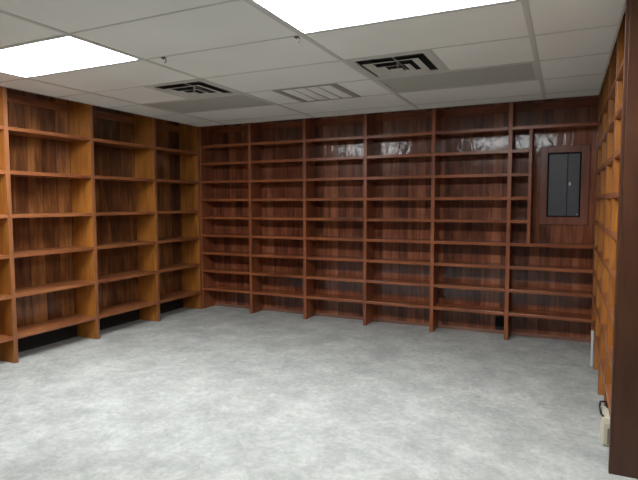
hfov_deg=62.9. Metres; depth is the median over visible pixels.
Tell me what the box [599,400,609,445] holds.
utility box
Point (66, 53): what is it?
ceiling light
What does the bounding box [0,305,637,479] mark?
floor
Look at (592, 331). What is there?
cable cover
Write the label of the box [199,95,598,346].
bookcase
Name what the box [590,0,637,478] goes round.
bookcase
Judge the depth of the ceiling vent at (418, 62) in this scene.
3.86 m
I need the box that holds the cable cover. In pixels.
[590,330,593,365]
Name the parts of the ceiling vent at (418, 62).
plate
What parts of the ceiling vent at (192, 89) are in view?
plate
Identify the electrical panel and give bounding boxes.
[539,145,589,224]
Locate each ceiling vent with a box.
[144,79,240,98]
[272,84,360,102]
[346,50,447,78]
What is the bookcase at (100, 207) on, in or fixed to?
on the floor
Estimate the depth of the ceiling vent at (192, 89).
4.64 m
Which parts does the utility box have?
handle, lid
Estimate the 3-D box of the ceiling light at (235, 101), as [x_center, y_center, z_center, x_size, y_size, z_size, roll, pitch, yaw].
[-1.100,-1.402,5.221,1.201,0.098,0.591,2,4,25]
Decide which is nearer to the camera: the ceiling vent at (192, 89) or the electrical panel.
the ceiling vent at (192, 89)
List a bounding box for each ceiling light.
[0,35,139,77]
[143,94,273,113]
[250,0,520,33]
[374,62,538,92]
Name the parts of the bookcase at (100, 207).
shelf, shelf, shelf, panel, shelf, shelf, shelf, shelf, shelf, shelf, panel, shelf, shelf, shelf, shelf, shelf, shelf, panel, shelf, shelf, shelf, shelf, shelf, shelf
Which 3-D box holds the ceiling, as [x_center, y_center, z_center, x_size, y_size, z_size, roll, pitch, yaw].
[-0.912,-1.169,2.425,4.856,0.018,7.282,2,4,25]
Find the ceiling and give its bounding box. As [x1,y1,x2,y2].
[0,0,624,126]
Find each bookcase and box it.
[0,86,201,362]
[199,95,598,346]
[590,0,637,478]
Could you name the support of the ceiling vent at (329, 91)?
in the ceiling
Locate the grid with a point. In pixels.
(525, 5)
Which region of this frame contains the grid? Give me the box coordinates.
[0,0,625,126]
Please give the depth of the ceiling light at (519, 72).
4.16 m
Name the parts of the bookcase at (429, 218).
shelf, shelf, shelf, shelf, shelf, shelf, shelf, shelf, shelf, panel, shelf, shelf, shelf, shelf, shelf, shelf, shelf, shelf, shelf, panel, shelf, shelf, shelf, shelf, shelf, shelf, shelf, shelf, shelf, panel, shelf, shelf, shelf, shelf, shelf, shelf, shelf, shelf, shelf, panel, shelf, shelf, shelf, shelf, shelf, shelf, shelf, shelf, shelf, panel, shelf, shelf, shelf, shelf, shelf, shelf, shelf, shelf, panel, shelf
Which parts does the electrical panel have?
door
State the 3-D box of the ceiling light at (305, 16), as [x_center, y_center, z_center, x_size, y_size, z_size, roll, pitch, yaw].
[0.322,-1.215,2.531,1.201,0.098,0.591,2,4,25]

